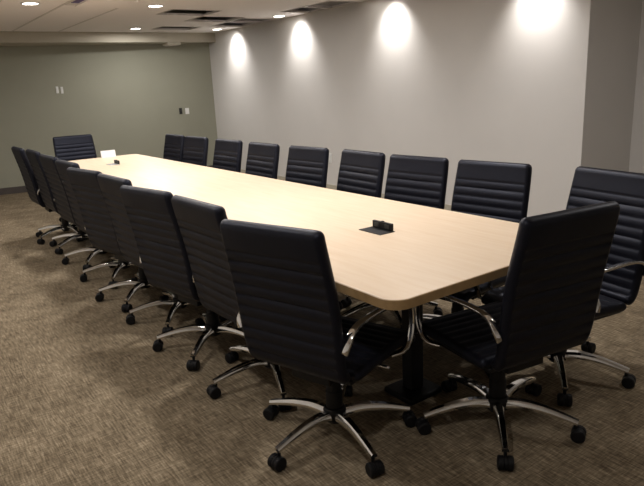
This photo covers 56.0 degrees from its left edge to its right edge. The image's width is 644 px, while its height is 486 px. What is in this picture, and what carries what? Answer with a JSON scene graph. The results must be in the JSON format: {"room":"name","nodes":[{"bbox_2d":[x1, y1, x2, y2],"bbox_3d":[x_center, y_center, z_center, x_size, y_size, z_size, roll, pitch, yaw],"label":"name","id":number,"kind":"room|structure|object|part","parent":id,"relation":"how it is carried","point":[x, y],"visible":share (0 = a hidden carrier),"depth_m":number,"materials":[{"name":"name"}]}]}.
{"room":"conference room","nodes":[
{"label":"conference room","id":0,"kind":"room"},
{"bbox_2d":[0,10,217,187],"bbox_3d":[-4.738,-2.123,8.974,6.474,2.785,0.099,-10,17,-27],"label":"wall","id":1,"kind":"structure","parent":0,"point":[128,97],"depth_m":9.58,"materials":[{"name":"paint"}]},
{"bbox_2d":[0,165,212,194],"bbox_3d":[-4.595,-0.824,9.295,6.361,0.100,0.012,-10,17,-27],"label":"baseboard","id":2,"kind":"structure","parent":1,"relation":"attached to","point":[19,189],"depth_m":9.24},
{"bbox_2d":[0,31,215,45],"bbox_3d":[-4.630,-2.901,8.646,6.300,0.165,1.121,-13,18,-34],"label":"trim","id":3,"kind":"structure","parent":1,"relation":"attached to","point":[7,38],"depth_m":8.96,"materials":[{"name":"paint"}]},
{"bbox_2d":[162,42,180,45],"bbox_3d":[-2.405,-3.178,9.686,0.220,0.045,0.220,-13,18,-34],"label":"air vent","id":4,"kind":"object","parent":1,"relation":"attached to","point":[166,43],"visible":1,"depth_m":9.62,"materials":[{"name":"metal"}]},
{"bbox_2d":[0,0,366,32],"bbox_3d":[-0.567,-1.909,3.837,7.100,0.020,11.800,-13,18,-34],"label":"ceiling","id":5,"kind":"structure","parent":0,"point":[13,14],"depth_m":7.19,"materials":[{"name":"tile"}]},
{"bbox_2d":[20,2,40,4],"bbox_3d":[-2.818,-2.313,5.851,0.188,0.008,0.188,-13,18,-34],"label":"recessed light","id":6,"kind":"object","parent":5,"relation":"in","point":[22,3],"visible":1,"depth_m":5.84,"materials":[{"name":"white plastic"}]},
{"bbox_2d":[65,0,137,7],"bbox_3d":[-2.177,-2.377,5.992,0.560,0.025,0.580,-13,18,-34],"label":"ceiling vent","id":7,"kind":"object","parent":5,"relation":"in","point":[78,3],"visible":1,"depth_m":5.98,"materials":[{"name":"metal"}]},
{"bbox_2d":[147,4,164,6],"bbox_3d":[-1.772,-2.524,6.452,0.188,0.008,0.188,-13,18,-34],"label":"recessed light","id":8,"kind":"object","parent":5,"relation":"in","point":[153,5],"visible":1,"depth_m":6.41,"materials":[{"name":"white"}]},
{"bbox_2d":[0,0,358,31],"bbox_3d":[-0.517,-1.893,3.814,5.439,0.004,11.700,-13,18,-34],"label":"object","id":9,"kind":"structure","parent":5,"relation":"attached to","point":[0,0],"depth_m":7.61,"materials":[{"name":"metal"}]},
{"bbox_2d":[0,192,643,485],"bbox_3d":[-0.760,0.243,4.840,7.300,0.060,13.040,-13,18,-34],"label":"floor","id":10,"kind":"structure","parent":0,"point":[87,399],"depth_m":2.74,"materials":[{"name":"carpet"}]},
{"bbox_2d":[11,146,82,244],"bbox_3d":[-2.638,-0.520,6.108,0.686,0.948,0.655,-13,18,-34],"label":"chair","id":11,"kind":"object","parent":10,"relation":"on","point":[31,184],"visible":0.54,"depth_m":5.92,"materials":[{"name":"leather"}]},
{"bbox_3d":[-2.867,-0.650,5.925,0.160,0.581,0.462,-13,18,-34],"label":"backrest","id":12,"kind":"part","parent":11,"relation":"part of","materials":[{"name":"black leather"}]},
{"bbox_3d":[-2.797,-0.159,6.245,0.282,0.058,0.046,0,15,10],"label":"leg","id":13,"kind":"part","parent":11,"relation":"part of","materials":[{"name":"metal"}]},
{"bbox_3d":[-2.706,-0.117,6.068,0.046,0.058,0.282,5,17,27],"label":"leg","id":14,"kind":"part","parent":11,"relation":"part of","materials":[{"name":"metal"}]},
{"bbox_3d":[-2.505,-0.134,6.095,0.046,0.058,0.282,-17,20,-42],"label":"leg","id":15,"kind":"part","parent":11,"relation":"part of","materials":[{"name":"metal"}]},
{"bbox_2d":[25,149,87,254],"bbox_3d":[-2.308,-0.433,5.716,0.688,0.948,0.664,-13,18,-34],"label":"chair","id":16,"kind":"object","parent":10,"relation":"on","point":[33,156],"visible":0.36,"depth_m":5.54,"materials":[{"name":"leather"}]},
{"bbox_3d":[-2.534,-0.561,5.528,0.160,0.581,0.462,-13,18,-34],"label":"backrest","id":17,"kind":"part","parent":16,"relation":"part of","materials":[{"name":"black leather"}]},
{"bbox_3d":[-2.466,-0.068,5.836,0.282,0.058,0.046,-1,15,6],"label":"leg","id":18,"kind":"part","parent":16,"relation":"part of","materials":[{"name":"metal"}]},
{"bbox_3d":[-2.361,-0.028,5.665,0.046,0.058,0.282,4,16,23],"label":"leg","id":19,"kind":"part","parent":16,"relation":"part of","materials":[{"name":"metal"}]},
{"bbox_2d":[39,154,106,269],"bbox_3d":[-1.939,-0.311,5.186,0.685,0.948,0.652,-14,18,-36],"label":"chair","id":20,"kind":"object","parent":10,"relation":"on","point":[62,203],"visible":0.42,"depth_m":4.97,"materials":[{"name":"leather"}]},
{"bbox_3d":[-2.144,-0.434,4.973,0.160,0.581,0.462,-14,18,-36],"label":"backrest","id":21,"kind":"part","parent":20,"relation":"part of","materials":[{"name":"black leather"}]},
{"bbox_3d":[-2.078,0.071,5.235,0.282,0.058,0.046,-6,15,-12],"label":"leg","id":22,"kind":"part","parent":20,"relation":"part of","materials":[{"name":"metal"}]},
{"bbox_3d":[-1.924,0.098,5.105,0.046,0.058,0.282,-1,15,5],"label":"leg","id":23,"kind":"part","parent":20,"relation":"part of","materials":[{"name":"metal"}]},
{"bbox_2d":[53,134,96,221],"bbox_3d":[-2.750,-0.750,6.999,0.665,0.948,0.649,-12,18,-32],"label":"chair","id":24,"kind":"object","parent":10,"relation":"on","point":[75,147],"visible":0.21,"depth_m":7.12,"materials":[{"name":"leather"}]},
{"bbox_3d":[-2.891,-0.973,7.153,0.462,0.581,0.160,-12,18,-32],"label":"backrest","id":25,"kind":"part","parent":24,"relation":"part of","materials":[{"name":"black leather"}]},
{"bbox_2d":[55,159,133,288],"bbox_3d":[-1.603,-0.203,4.713,0.706,0.948,0.658,-14,19,-37],"label":"chair","id":26,"kind":"object","parent":10,"relation":"on","point":[62,165],"visible":0.3,"depth_m":4.58,"materials":[{"name":"leather"}]},
{"bbox_3d":[-1.795,-0.325,4.492,0.160,0.581,0.462,-14,19,-37],"label":"backrest","id":27,"kind":"part","parent":26,"relation":"part of","materials":[{"name":"black leather"}]},
{"bbox_3d":[-1.726,0.184,4.741,0.282,0.058,0.046,-8,16,-18],"label":"leg","id":28,"kind":"part","parent":26,"relation":"part of","materials":[{"name":"metal"}]},
{"bbox_3d":[-1.559,0.206,4.626,0.046,0.058,0.282,-3,15,0],"label":"leg","id":29,"kind":"part","parent":26,"relation":"part of","materials":[{"name":"metal"}]},
{"bbox_2d":[66,167,150,311],"bbox_3d":[-1.275,-0.082,4.193,0.667,0.948,0.688,11,20,43],"label":"chair","id":30,"kind":"object","parent":10,"relation":"on","point":[98,225],"visible":0.39,"depth_m":3.97,"materials":[{"name":"leather"}]},
{"bbox_3d":[-1.466,-0.202,3.964,0.462,0.581,0.160,11,20,43],"label":"backrest","id":31,"kind":"part","parent":30,"relation":"part of","materials":[{"name":"black leather"}]},
{"bbox_3d":[-1.425,0.297,4.259,0.282,0.058,0.046,-6,15,-10],"label":"leg","id":32,"kind":"part","parent":30,"relation":"part of","materials":[{"name":"metal"}]},
{"bbox_3d":[-1.270,0.061,4.227,0.400,0.065,0.330,11,20,43],"label":"seat plate","id":33,"kind":"part","parent":30,"relation":"part of","materials":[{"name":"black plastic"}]},
{"bbox_3d":[-1.276,0.325,4.123,0.046,0.058,0.282,-1,15,7],"label":"leg","id":34,"kind":"part","parent":30,"relation":"part of","materials":[{"name":"metal"}]},
{"bbox_2d":[97,173,224,335],"bbox_3d":[-0.937,0.009,3.784,0.683,0.948,0.648,-14,19,-37],"label":"chair","id":35,"kind":"object","parent":10,"relation":"on","point":[110,185],"visible":0.32,"depth_m":3.61,"materials":[{"name":"leather"}]},
{"bbox_3d":[-1.137,-0.113,3.567,0.160,0.581,0.462,-14,19,-37],"label":"backrest","id":36,"kind":"part","parent":35,"relation":"part of","materials":[{"name":"black leather"}]},
{"bbox_3d":[-1.071,0.394,3.824,0.282,0.058,0.046,-7,15,-15],"label":"leg","id":37,"kind":"part","parent":35,"relation":"part of","materials":[{"name":"metal"}]},
{"bbox_3d":[-1.001,0.342,4.008,0.046,0.058,0.282,-12,18,-32],"label":"leg","id":38,"kind":"part","parent":35,"relation":"part of","materials":[{"name":"metal"}]},
{"bbox_3d":[-0.910,0.418,3.701,0.046,0.058,0.282,-2,15,3],"label":"leg","id":39,"kind":"part","parent":35,"relation":"part of","materials":[{"name":"metal"}]},
{"bbox_2d":[163,134,184,161],"bbox_3d":[-1.813,-0.644,6.423,0.682,0.948,0.643,-14,18,-35],"label":"chair","id":40,"kind":"object","parent":10,"relation":"on","point":[174,144],"visible":0.12,"depth_m":6.43,"materials":[{"name":"leather"}]},
{"bbox_2d":[120,185,243,370],"bbox_3d":[-0.625,0.119,3.308,0.665,0.948,0.688,11,20,42],"label":"chair","id":41,"kind":"object","parent":10,"relation":"on","point":[163,257],"visible":0.51,"depth_m":3.07,"materials":[{"name":"leather"}]},
{"bbox_3d":[-0.817,-0.001,3.080,0.462,0.581,0.160,11,20,42],"label":"backrest","id":42,"kind":"part","parent":41,"relation":"part of","materials":[{"name":"black leather"}]},
{"bbox_3d":[-0.781,0.494,3.389,0.282,0.058,0.046,-5,15,-6],"label":"leg","id":43,"kind":"part","parent":41,"relation":"part of","materials":[{"name":"metal"}]},
{"bbox_3d":[-0.624,0.261,3.346,0.400,0.065,0.330,11,20,42],"label":"seat plate","id":44,"kind":"part","parent":41,"relation":"part of","materials":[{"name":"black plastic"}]},
{"bbox_3d":[-0.684,0.444,3.560,0.046,0.058,0.282,-10,16,-24],"label":"leg","id":45,"kind":"part","parent":41,"relation":"part of","materials":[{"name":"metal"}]},
{"bbox_3d":[-0.642,0.526,3.244,0.046,0.058,0.282,0,15,11],"label":"leg","id":46,"kind":"part","parent":41,"relation":"part of","materials":[{"name":"metal"}]},
{"bbox_3d":[-0.484,0.444,3.521,0.282,0.058,0.046,-16,20,-41],"label":"leg","id":47,"kind":"part","parent":41,"relation":"part of","materials":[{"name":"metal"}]},
{"bbox_3d":[-0.458,0.495,3.326,0.282,0.058,0.046,5,17,28],"label":"leg","id":48,"kind":"part","parent":41,"relation":"part of","materials":[{"name":"metal"}]},
{"bbox_2d":[182,136,208,166],"bbox_3d":[-1.488,-0.545,5.985,0.684,0.948,0.650,-14,19,-37],"label":"chair","id":49,"kind":"object","parent":10,"relation":"on","point":[195,151],"visible":0.17,"depth_m":6.01,"materials":[{"name":"leather"}]},
{"bbox_2d":[213,139,242,172],"bbox_3d":[-1.081,-0.425,5.454,0.671,0.948,0.648,-14,18,-36],"label":"chair","id":50,"kind":"object","parent":10,"relation":"on","point":[227,153],"visible":0.16,"depth_m":5.47,"materials":[{"name":"leather"}]},
{"bbox_2d":[171,195,342,410],"bbox_3d":[-0.280,0.214,2.883,0.656,0.948,0.662,-14,18,-36],"label":"chair","id":51,"kind":"object","parent":10,"relation":"on","point":[198,221],"visible":0.43,"depth_m":2.69,"materials":[{"name":"leather"}]},
{"bbox_3d":[-0.477,0.087,2.683,0.160,0.581,0.462,-14,18,-36],"label":"backrest","id":52,"kind":"part","parent":51,"relation":"part of","materials":[{"name":"black leather"}]},
{"bbox_3d":[-0.373,0.552,3.092,0.282,0.058,0.046,10,19,40],"label":"leg","id":53,"kind":"part","parent":51,"relation":"part of","materials":[{"name":"metal"}]},
{"bbox_3d":[-0.390,0.605,2.896,0.282,0.058,0.046,-11,17,-29],"label":"leg","id":54,"kind":"part","parent":51,"relation":"part of","materials":[{"name":"metal"}]},
{"bbox_3d":[-0.203,0.616,2.817,0.046,0.058,0.282,-6,15,-12],"label":"leg","id":55,"kind":"part","parent":51,"relation":"part of","materials":[{"name":"metal"}]},
{"bbox_2d":[245,142,279,178],"bbox_3d":[-0.715,-0.308,4.941,0.688,0.948,0.667,-14,18,-35],"label":"chair","id":56,"kind":"object","parent":10,"relation":"on","point":[262,158],"visible":0.12,"depth_m":4.97,"materials":[{"name":"leather"}]},
{"bbox_2d":[70,154,518,405],"bbox_3d":[-0.912,-0.049,4.408,1.120,0.740,5.446,-13,18,-34],"label":"conference table","id":57,"kind":"object","parent":10,"relation":"on","point":[431,254],"visible":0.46,"depth_m":2.76,"materials":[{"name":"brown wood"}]},
{"bbox_2d":[100,150,115,157],"bbox_3d":[-2.310,-0.964,6.543,0.150,0.072,0.039,-11,17,-28],"label":"tent card","id":58,"kind":"object","parent":57,"relation":"on","point":[108,153],"visible":1,"depth_m":6.53,"materials":[{"name":"white paper"}]},
{"bbox_2d":[107,160,119,164],"bbox_3d":[-2.023,-0.781,5.860,0.090,0.040,0.150,-13,18,-34],"label":"module","id":59,"kind":"object","parent":57,"relation":"on","point":[116,162],"visible":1,"depth_m":5.84,"materials":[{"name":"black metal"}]},
{"bbox_2d":[359,220,394,234],"bbox_3d":[0.248,-0.075,2.756,0.090,0.040,0.150,-13,18,-34],"label":"module","id":60,"kind":"object","parent":57,"relation":"on","point":[379,227],"visible":1,"depth_m":2.76,"materials":[{"name":"black metal"}]},
{"bbox_3d":[0.248,-0.057,2.760,0.088,0.003,0.150,-13,18,-34],"label":"frame","id":61,"kind":"part","parent":60,"relation":"part of","materials":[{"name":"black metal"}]},
{"bbox_3d":[0.279,-0.081,2.777,0.014,0.033,0.130,-13,18,-34],"label":"flip lid","id":62,"kind":"part","parent":60,"relation":"part of","materials":[{"name":"black metal"}]},
{"bbox_3d":[0.421,0.676,2.801,0.200,0.030,0.180,-13,18,-34],"label":"foot plate","id":63,"kind":"part","parent":57,"relation":"part of","materials":[{"name":"black metal"}]},
{"bbox_2d":[285,145,328,187],"bbox_3d":[-0.332,-0.203,4.472,0.681,0.948,0.642,-15,19,-39],"label":"chair","id":64,"kind":"object","parent":10,"relation":"on","point":[306,165],"visible":0.14,"depth_m":4.51,"materials":[{"name":"leather"}]},
{"bbox_2d":[220,219,416,477],"bbox_3d":[0.015,0.327,2.381,0.656,0.958,0.664,8,18,35],"label":"chair","id":65,"kind":"object","parent":10,"relation":"on","point":[289,315],"visible":0.99,"depth_m":2.14,"materials":[{"name":"black leather"}]},
{"bbox_3d":[-0.162,0.305,2.498,0.066,0.261,0.479,8,18,35],"label":"armrest","id":66,"kind":"part","parent":65,"relation":"part of","materials":[{"name":"metal"}]},
{"bbox_3d":[-0.130,0.206,2.129,0.462,0.581,0.160,8,18,35],"label":"backrest","id":67,"kind":"part","parent":65,"relation":"part of","materials":[{"name":"black leather"}]},
{"bbox_3d":[-0.100,0.679,2.560,0.282,0.058,0.046,5,17,28],"label":"leg","id":68,"kind":"part","parent":65,"relation":"part of","materials":[{"name":"metal"}]},
{"bbox_3d":[-0.071,0.729,2.365,0.282,0.058,0.046,-16,20,-42],"label":"leg","id":69,"kind":"part","parent":65,"relation":"part of","materials":[{"name":"metal"}]},
{"bbox_3d":[0.038,0.464,2.415,0.400,0.065,0.330,8,18,35],"label":"seat plate","id":70,"kind":"part","parent":65,"relation":"part of","materials":[{"name":"black plastic"}]},
{"bbox_3d":[0.082,0.648,2.644,0.046,0.058,0.282,0,15,10],"label":"leg","id":71,"kind":"part","parent":65,"relation":"part of","materials":[{"name":"metal"}]},
{"bbox_3d":[0.129,0.729,2.328,0.046,0.058,0.282,-10,16,-24],"label":"leg","id":72,"kind":"part","parent":65,"relation":"part of","materials":[{"name":"metal"}]},
{"bbox_3d":[0.224,0.678,2.501,0.282,0.058,0.046,-5,15,-7],"label":"leg","id":73,"kind":"part","parent":65,"relation":"part of","materials":[{"name":"metal"}]},
{"bbox_3d":[0.072,0.401,2.450,0.465,0.066,0.452,8,18,35],"label":"seat","id":74,"kind":"part","parent":65,"relation":"part of","materials":[{"name":"black leather"}]},
{"bbox_3d":[0.206,0.356,2.235,0.066,0.261,0.479,8,18,35],"label":"armrest","id":75,"kind":"part","parent":65,"relation":"part of","materials":[{"name":"metal"}]},
{"bbox_3d":[0.200,0.471,2.366,0.140,0.016,0.016,8,18,35],"label":"tilt lever","id":76,"kind":"part","parent":65,"relation":"part of","materials":[{"name":"metal"}]},
{"bbox_2d":[337,149,385,197],"bbox_3d":[0.042,-0.109,4.046,0.657,0.948,0.661,-13,18,-33],"label":"chair","id":77,"kind":"object","parent":10,"relation":"on","point":[360,172],"visible":0.16,"depth_m":4.06,"materials":[{"name":"leather"}]},
{"bbox_2d":[341,154,448,328],"bbox_3d":[0.357,-0.007,3.599,0.684,0.948,0.650,-15,19,-39],"label":"chair","id":78,"kind":"object","parent":10,"relation":"on","point":[418,180],"visible":0.23,"depth_m":3.64,"materials":[{"name":"leather"}]},
{"bbox_3d":[0.234,0.388,3.599,0.282,0.058,0.046,-11,17,-28],"label":"leg","id":79,"kind":"part","parent":78,"relation":"part of","materials":[{"name":"metal"}]},
{"bbox_3d":[0.420,0.400,3.516,0.046,0.058,0.282,-6,15,-11],"label":"leg","id":80,"kind":"part","parent":78,"relation":"part of","materials":[{"name":"metal"}]},
{"bbox_3d":[0.555,-0.235,3.706,0.160,0.581,0.462,-15,19,-39],"label":"backrest","id":81,"kind":"part","parent":78,"relation":"part of","materials":[{"name":"black leather"}]},
{"bbox_3d":[0.557,0.356,3.660,0.282,0.058,0.046,-1,15,7],"label":"leg","id":82,"kind":"part","parent":78,"relation":"part of","materials":[{"name":"metal"}]},
{"bbox_2d":[423,159,531,337],"bbox_3d":[0.706,0.081,3.200,0.684,0.948,0.649,-16,20,-41],"label":"chair","id":83,"kind":"object","parent":10,"relation":"on","point":[490,189],"visible":0.23,"depth_m":3.24,"materials":[{"name":"leather"}]},
{"bbox_3d":[0.604,0.424,3.393,0.282,0.058,0.046,10,20,40],"label":"leg","id":84,"kind":"part","parent":83,"relation":"part of","materials":[{"name":"metal"}]},
{"bbox_3d":[0.680,0.190,3.174,0.452,0.066,0.465,-16,20,-41],"label":"seat","id":85,"kind":"part","parent":83,"relation":"part of","materials":[{"name":"black leather"}]},
{"bbox_3d":[0.887,0.120,3.038,0.479,0.261,0.066,-16,20,-41],"label":"armrest","id":86,"kind":"part","parent":83,"relation":"part of","materials":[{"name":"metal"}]},
{"bbox_3d":[0.727,0.225,3.226,0.330,0.065,0.400,-16,20,-41],"label":"seat plate","id":87,"kind":"part","parent":83,"relation":"part of","materials":[{"name":"black leather"}]},
{"bbox_3d":[0.900,-0.148,3.312,0.160,0.581,0.462,-16,20,-41],"label":"backrest","id":88,"kind":"part","parent":83,"relation":"part of","materials":[{"name":"black leather"}]},
{"bbox_2d":[415,201,619,470],"bbox_3d":[0.705,0.285,2.401,0.666,0.962,0.688,-10,16,-25],"label":"chair","id":89,"kind":"object","parent":10,"relation":"on","point":[549,305],"visible":0.96,"depth_m":2.14,"materials":[{"name":"leather"}]},
{"bbox_3d":[0.551,0.668,2.477,0.282,0.058,0.046,-5,15,-7],"label":"leg","id":90,"kind":"part","parent":89,"relation":"part of","materials":[{"name":"metal"}]},
{"bbox_3d":[0.682,0.360,2.473,0.465,0.066,0.452,-10,16,-25],"label":"seat","id":91,"kind":"part","parent":89,"relation":"part of","materials":[{"name":"black leather"}]},
{"bbox_3d":[0.511,0.324,2.284,0.066,0.261,0.479,-10,16,-25],"label":"armrest","id":92,"kind":"part","parent":89,"relation":"part of","materials":[{"name":"metal"}]},
{"bbox_3d":[0.646,0.618,2.650,0.046,0.058,0.282,-10,16,-24],"label":"leg","id":93,"kind":"part","parent":89,"relation":"part of","materials":[{"name":"metal"}]},
{"bbox_3d":[0.713,0.421,2.432,0.400,0.065,0.330,-10,16,-25],"label":"seat plate","id":94,"kind":"part","parent":89,"relation":"part of","materials":[{"name":"black plastic"}]},
{"bbox_3d":[0.692,0.699,2.334,0.046,0.058,0.282,0,15,10],"label":"leg","id":95,"kind":"part","parent":89,"relation":"part of","materials":[{"name":"metal"}]},
{"bbox_3d":[0.846,0.618,2.614,0.282,0.058,0.046,-16,20,-42],"label":"leg","id":96,"kind":"part","parent":89,"relation":"part of","materials":[{"name":"metal"}]},
{"bbox_3d":[0.875,0.668,2.418,0.282,0.058,0.046,5,17,28],"label":"leg","id":97,"kind":"part","parent":89,"relation":"part of","materials":[{"name":"metal"}]},
{"bbox_3d":[0.815,0.156,2.123,0.462,0.581,0.160,-10,16,-25],"label":"backrest","id":98,"kind":"part","parent":89,"relation":"part of","materials":[{"name":"black leather"}]},
{"bbox_3d":[0.915,0.252,2.480,0.066,0.261,0.479,-10,16,-25],"label":"armrest","id":99,"kind":"part","parent":89,"relation":"part of","materials":[{"name":"metal"}]},
{"bbox_2d":[481,166,643,406],"bbox_3d":[1.106,0.162,2.824,0.670,0.944,0.650,-10,16,-25],"label":"chair","id":100,"kind":"object","parent":10,"relation":"on","point":[624,270],"visible":0.45,"depth_m":2.76,"materials":[{"name":"leather"}]},
{"bbox_3d":[1.021,0.124,3.012,0.479,0.261,0.066,-10,16,-25],"label":"armrest","id":101,"kind":"part","parent":100,"relation":"part of","materials":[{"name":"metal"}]},
{"bbox_3d":[1.060,0.272,2.805,0.452,0.066,0.465,-10,16,-25],"label":"seat","id":102,"kind":"part","parent":100,"relation":"part of","materials":[{"name":"black leather"}]},
{"bbox_3d":[1.082,0.573,2.737,0.046,0.058,0.282,1,15,14],"label":"leg","id":103,"kind":"part","parent":100,"relation":"part of","materials":[{"name":"metal"}]},
{"bbox_3d":[1.270,0.545,2.809,0.282,0.058,0.046,6,17,32],"label":"leg","id":104,"kind":"part","parent":100,"relation":"part of","materials":[{"name":"metal"}]},
{"bbox_3d":[1.332,-0.049,2.872,0.160,0.581,0.462,-10,16,-25],"label":"backrest","id":105,"kind":"part","parent":100,"relation":"part of","materials":[{"name":"black leather"}]},
{"bbox_3d":[1.117,0.310,2.844,0.330,0.065,0.400,-10,16,-25],"label":"seat plate","id":106,"kind":"part","parent":100,"relation":"part of","materials":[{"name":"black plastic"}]},
{"bbox_3d":[1.228,0.218,2.618,0.479,0.261,0.066,-10,16,-25],"label":"armrest","id":107,"kind":"part","parent":100,"relation":"part of","materials":[{"name":"metal"}]},
{"bbox_2d":[206,0,641,216],"bbox_3d":[0.486,-2.118,7.965,0.900,2.785,6.959,-13,18,-34],"label":"wall","id":108,"kind":"structure","parent":0,"point":[548,86],"depth_m":6.19,"materials":[{"name":"grey paint"}]},
{"bbox_2d":[328,153,331,162],"bbox_3d":[0.102,-1.127,8.040,0.010,0.125,0.085,-13,18,-34],"label":"wall outlet","id":109,"kind":"object","parent":108,"relation":"attached to","point":[330,154],"visible":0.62,"depth_m":8.02,"materials":[{"name":"white plastic"}]},
{"bbox_2d":[241,169,450,210],"bbox_3d":[0.217,-0.716,8.011,0.012,0.080,6.847,-13,18,-34],"label":"baseboard","id":110,"kind":"structure","parent":108,"relation":"attached to","point":[329,186],"depth_m":8.11,"materials":[{"name":"paint"}]},
{"bbox_2d":[629,0,643,172],"bbox_3d":[4.356,-1.116,3.438,0.100,2.785,5.093,-13,18,-34],"label":"wall","id":111,"kind":"structure","parent":0,"point":[636,162],"depth_m":5.48,"materials":[{"name":"grey paint"}]}
]}

